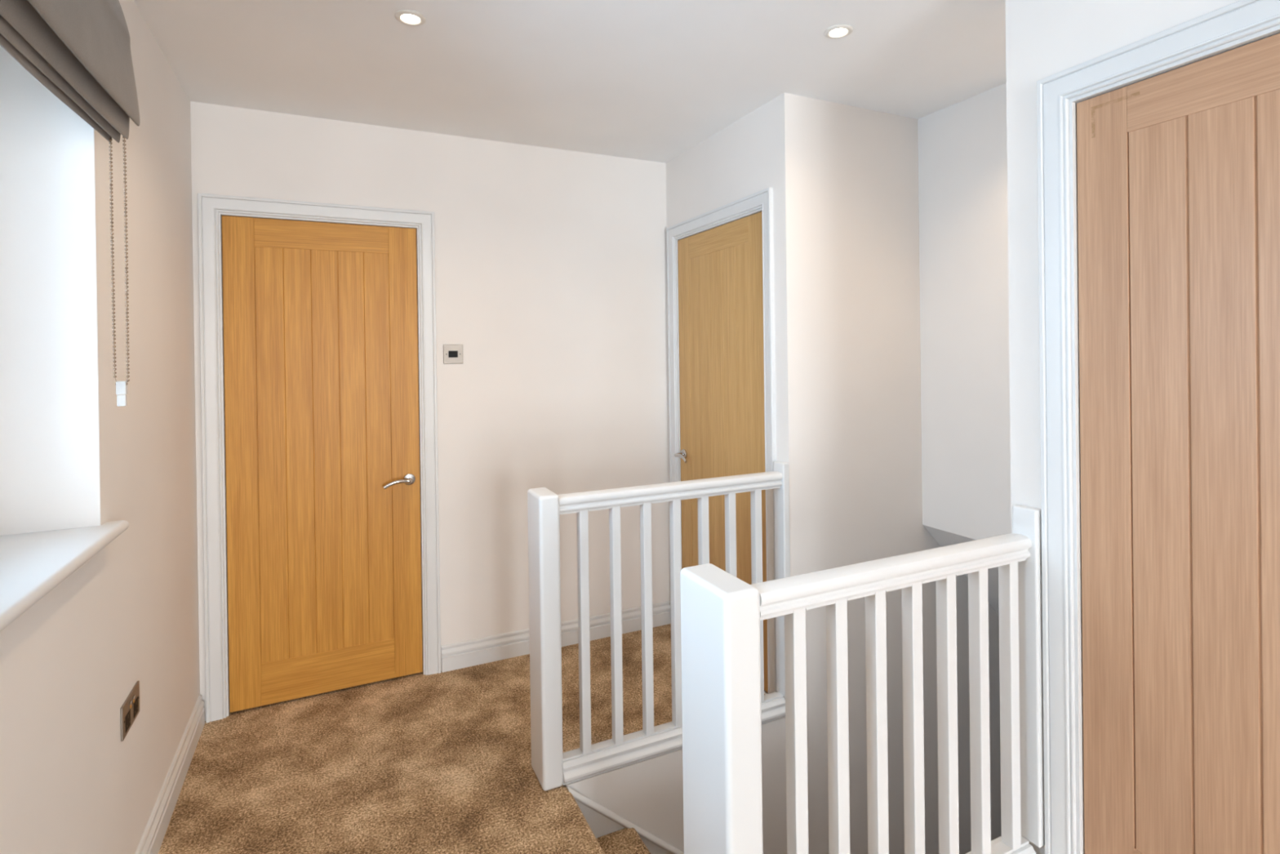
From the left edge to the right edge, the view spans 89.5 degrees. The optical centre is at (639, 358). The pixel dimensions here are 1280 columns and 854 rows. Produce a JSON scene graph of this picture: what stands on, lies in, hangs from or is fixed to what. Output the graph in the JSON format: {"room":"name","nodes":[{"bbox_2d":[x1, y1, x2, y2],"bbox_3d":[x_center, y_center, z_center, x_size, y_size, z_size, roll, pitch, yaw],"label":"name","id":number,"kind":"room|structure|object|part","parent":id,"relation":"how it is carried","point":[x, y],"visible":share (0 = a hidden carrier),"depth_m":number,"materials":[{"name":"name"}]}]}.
{"room":"stair landing","nodes":[
{"label":"stair landing","id":0,"kind":"room"},
{"bbox_2d":[0,0,199,853],"bbox_3d":[-0.245,0.255,-0.983,0.300,2.719,7.880,-1,0,-25],"label":"wall","id":1,"kind":"structure","parent":0,"point":[71,457],"depth_m":1.48,"materials":[{"name":"paint"}]},
{"bbox_2d":[0,520,128,631],"bbox_3d":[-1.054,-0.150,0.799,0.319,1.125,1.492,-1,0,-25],"label":"windowsill","id":2,"kind":"structure","parent":1,"relation":"in","point":[32,564],"depth_m":1.25,"materials":[{"name":"white plastic"}]},
{"bbox_2d":[0,0,139,406],"bbox_3d":[-0.899,-0.389,0.840,0.090,0.996,1.490,-1,0,-25],"label":"blind","id":3,"kind":"object","parent":1,"relation":"attached to","point":[79,51],"visible":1,"depth_m":1.24,"materials":[{"name":"fabric"}]},
{"bbox_3d":[-1.209,-0.330,1.499,0.032,0.793,0.006,-1,0,-25],"label":"chain","id":4,"kind":"part","parent":3,"relation":"part of","materials":[{"name":"silver metal"}]},
{"bbox_2d":[120,680,139,741],"bbox_3d":[-1.318,0.909,1.674,0.009,0.083,0.152,-1,0,-25],"label":"wall socket","id":5,"kind":"object","parent":1,"relation":"attached to","point":[130,708],"visible":1,"depth_m":1.66,"materials":[{"name":"metal"}]},
{"bbox_2d":[124,709,130,732],"bbox_3d":[-1.301,0.920,1.642,0.001,0.040,0.042,-1,0,-25],"label":"outlet","id":6,"kind":"object","parent":5,"relation":"attached to","point":[127,712],"depth_m":1.64,"materials":[{"name":"grey"}]},
{"bbox_2d":[133,696,137,717],"bbox_3d":[-1.332,0.921,1.707,0.001,0.040,0.042,-1,0,-25],"label":"outlet","id":7,"kind":"object","parent":5,"relation":"attached to","point":[135,699],"depth_m":1.70,"materials":[{"name":"grey"}]},
{"bbox_2d":[134,694,204,853],"bbox_3d":[-0.083,1.355,-0.919,0.017,0.114,7.581,-1,0,-25],"label":"baseboard","id":8,"kind":"structure","parent":1,"relation":"attached to","point":[152,838],"depth_m":2.04,"materials":[{"name":"white paint"}]},
{"bbox_2d":[190,101,670,720],"bbox_3d":[-0.756,0.244,3.055,2.224,2.719,0.140,-1,0,-25],"label":"wall","id":9,"kind":"structure","parent":0,"point":[551,264],"depth_m":3.06,"materials":[{"name":"paint"}]},
{"bbox_2d":[197,193,440,722],"bbox_3d":[-1.328,0.382,2.751,0.885,2.062,0.190,-1,0,-25],"label":"door","id":10,"kind":"structure","parent":9,"relation":"in","point":[317,320],"depth_m":2.70,"materials":[{"name":"brown wood"}]},
{"bbox_3d":[-1.337,-0.514,2.734,0.507,0.116,0.040,-1,0,-25],"label":"rail","id":11,"kind":"part","parent":10,"relation":"part of","materials":[{"name":"brown wood"}]},
{"bbox_3d":[-1.325,0.388,2.737,0.507,1.687,0.034,-1,0,-25],"label":"boarded panel","id":12,"kind":"part","parent":10,"relation":"part of","materials":[{"name":"brown wood"}]},
{"bbox_3d":[-1.313,1.317,2.742,0.507,0.172,0.040,-1,0,-25],"label":"rail","id":13,"kind":"part","parent":10,"relation":"part of","materials":[{"name":"brown wood"}]},
{"bbox_3d":[-1.052,0.542,2.805,0.121,0.037,0.054,-1,0,-25],"label":"lever","id":14,"kind":"part","parent":10,"relation":"part of","materials":[{"name":"silver metal"}]},
{"bbox_2d":[443,344,462,364],"bbox_3d":[-0.847,-0.020,2.931,0.087,0.087,0.008,-1,0,-25],"label":"wall switch","id":15,"kind":"object","parent":9,"relation":"attached to","point":[452,353],"visible":1,"depth_m":2.93,"materials":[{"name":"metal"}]},
{"bbox_2d":[440,600,671,672],"bbox_3d":[-0.360,1.342,3.153,1.175,0.114,0.017,-1,0,-25],"label":"baseboard","id":16,"kind":"structure","parent":9,"relation":"attached to","point":[468,653],"depth_m":3.05,"materials":[{"name":"white paint"}]},
{"bbox_2d":[158,623,764,853],"bbox_3d":[0.820,1.498,-0.406,2.084,0.200,7.740,-1,0,-25],"label":"floor","id":17,"kind":"structure","parent":0,"point":[418,762],"depth_m":2.23,"materials":[{"name":"carpet"}]},
{"bbox_2d":[527,460,790,790],"bbox_3d":[0.104,0.904,2.360,1.001,0.984,0.163,-1,0,-25],"label":"balustrade","id":18,"kind":"object","parent":17,"relation":"on","point":[553,768],"visible":0.84,"depth_m":2.22,"materials":[{"name":"white paint"}]},
{"bbox_3d":[-0.319,0.924,2.166,0.070,0.957,0.153,-1,0,-25],"label":"newel post","id":19,"kind":"part","parent":18,"relation":"part of","materials":[{"name":"white paint"}]},
{"bbox_3d":[0.132,0.475,2.335,0.903,0.056,0.062,-1,0,-25],"label":"handrail","id":20,"kind":"part","parent":18,"relation":"part of","materials":[{"name":"white paint"}]},
{"bbox_3d":[0.147,1.359,2.331,0.903,0.070,0.076,-1,0,-25],"label":"rail","id":21,"kind":"part","parent":18,"relation":"part of","materials":[{"name":"white paint"}]},
{"bbox_2d":[680,504,1044,853],"bbox_3d":[0.543,0.885,1.481,0.914,1.018,0.198,-1,0,-25],"label":"balustrade","id":22,"kind":"object","parent":17,"relation":"on","point":[722,613],"visible":1,"depth_m":1.39,"materials":[{"name":"white paint"}]},
{"bbox_3d":[0.164,0.921,1.310,0.083,0.957,0.185,-1,0,-25],"label":"newel post","id":23,"kind":"part","parent":22,"relation":"part of","materials":[{"name":"white paint"}]},
{"bbox_3d":[0.585,0.471,1.441,0.804,0.056,0.062,-1,0,-25],"label":"handrail","id":24,"kind":"part","parent":22,"relation":"part of","materials":[{"name":"white paint"}]},
{"bbox_3d":[0.599,1.300,1.439,0.804,0.184,0.076,-1,0,-25],"label":"rail","id":25,"kind":"part","parent":22,"relation":"part of","materials":[{"name":"white paint"}]},
{"bbox_2d":[133,0,1006,163],"bbox_3d":[1.067,-1.085,-0.361,3.242,0.120,7.880,-1,0,-25],"label":"ceiling","id":26,"kind":"structure","parent":0,"point":[646,80],"depth_m":2.21,"materials":[{"name":"paint"}]},
{"bbox_2d":[395,9,426,26],"bbox_3d":[-0.681,-1.008,1.918,0.087,0.006,0.087,-1,0,-25],"label":"recessed light","id":27,"kind":"object","parent":26,"relation":"in","point":[407,17],"visible":1,"depth_m":1.91,"materials":[{"name":"white metal"}]},
{"bbox_2d":[823,24,853,39],"bbox_3d":[0.624,-1.026,2.033,0.087,0.006,0.087,-1,0,-25],"label":"recessed light","id":28,"kind":"object","parent":26,"relation":"in","point":[839,31],"visible":1,"depth_m":2.03,"materials":[{"name":"white metal"}]},
{"bbox_2d":[666,101,772,694],"bbox_3d":[0.410,0.229,3.027,0.140,2.719,0.907,-1,0,-25],"label":"wall","id":29,"kind":"structure","parent":0,"point":[734,163],"depth_m":2.91,"materials":[{"name":"paint"}]},
{"bbox_2d":[666,187,777,693],"bbox_3d":[0.392,0.354,2.998,0.190,2.070,0.882,-1,0,-25],"label":"door","id":30,"kind":"structure","parent":29,"relation":"in","point":[720,260],"depth_m":2.92,"materials":[{"name":"brown wood"}]},
{"bbox_3d":[0.216,0.493,3.216,0.054,0.037,0.121,-1,0,-25],"label":"lever","id":31,"kind":"part","parent":30,"relation":"part of","materials":[{"name":"silver metal"}]},
{"bbox_3d":[0.368,-0.550,2.988,0.040,0.109,0.516,-1,0,-25],"label":"rail","id":32,"kind":"part","parent":30,"relation":"part of","materials":[{"name":"brown wood"}]},
{"bbox_3d":[0.379,0.352,2.991,0.034,1.695,0.516,-1,0,-25],"label":"boarded panel","id":33,"kind":"part","parent":30,"relation":"part of","materials":[{"name":"brown wood"}]},
{"bbox_2d":[563,93,1001,853],"bbox_3d":[1.190,1.429,2.844,3.350,5.139,0.085,-1,0,-25],"label":"wall","id":34,"kind":"structure","parent":0,"point":[846,206],"depth_m":2.64,"materials":[{"name":"paint"}]},
{"bbox_2d":[566,786,671,853],"bbox_3d":[0.882,2.665,2.638,2.439,2.557,0.020,-1,0,-25],"label":"string","id":35,"kind":"object","parent":34,"relation":"attached to","point":[600,824],"visible":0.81,"depth_m":2.15,"materials":[{"name":"white paint"}]},
{"bbox_2d":[567,786,684,853],"bbox_3d":[0.883,2.422,2.626,2.439,2.085,0.019,-1,0,-25],"label":"trim","id":36,"kind":"structure","parent":34,"relation":"attached to","point":[577,796],"depth_m":2.18,"materials":[{"name":"white paint"}]},
{"bbox_2d":[917,83,1011,614],"bbox_3d":[2.172,0.567,2.695,1.598,3.439,1.027,-1,0,-25],"label":"wall","id":37,"kind":"structure","parent":0,"point":[962,150],"depth_m":2.62,"materials":[{"name":"paint"}]},
{"bbox_2d":[1005,0,1239,853],"bbox_3d":[2.878,1.422,-0.650,3.280,5.139,5.821,-1,0,-25],"label":"wall","id":38,"kind":"structure","parent":0,"point":[1044,38],"depth_m":1.60,"materials":[{"name":"paint"}]},
{"bbox_2d":[1036,0,1279,853],"bbox_3d":[1.226,0.355,1.188,0.184,2.062,0.911,-1,0,-25],"label":"door","id":39,"kind":"structure","parent":38,"relation":"in","point":[1158,154],"depth_m":1.36,"materials":[{"name":"brown wood"}]},
{"bbox_3d":[1.227,1.228,1.188,0.040,0.295,0.546,-1,0,-25],"label":"rail","id":40,"kind":"part","parent":39,"relation":"part of","materials":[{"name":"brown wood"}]},
{"bbox_3d":[1.204,-0.548,1.181,0.040,0.102,0.546,-1,0,-25],"label":"rail","id":41,"kind":"part","parent":39,"relation":"part of","materials":[{"name":"brown wood"}]},
{"bbox_3d":[1.214,0.292,1.184,0.034,1.578,0.546,-1,0,-25],"label":"boarded panel","id":42,"kind":"part","parent":39,"relation":"part of","materials":[{"name":"brown wood"}]},
{"bbox_3d":[1.379,4.049,2.365,3.210,0.100,0.933,-1,0,-25],"label":"floor","id":43,"kind":"structure","parent":0,"visible":0},
{"bbox_2d":[595,827,650,853],"bbox_3d":[1.199,2.712,2.275,2.720,2.280,0.903,-1,0,-25],"label":"staircase","id":44,"kind":"structure","parent":43,"relation":"on","point":[625,840],"depth_m":2.12,"materials":[{"name":"carpet"}]}
]}

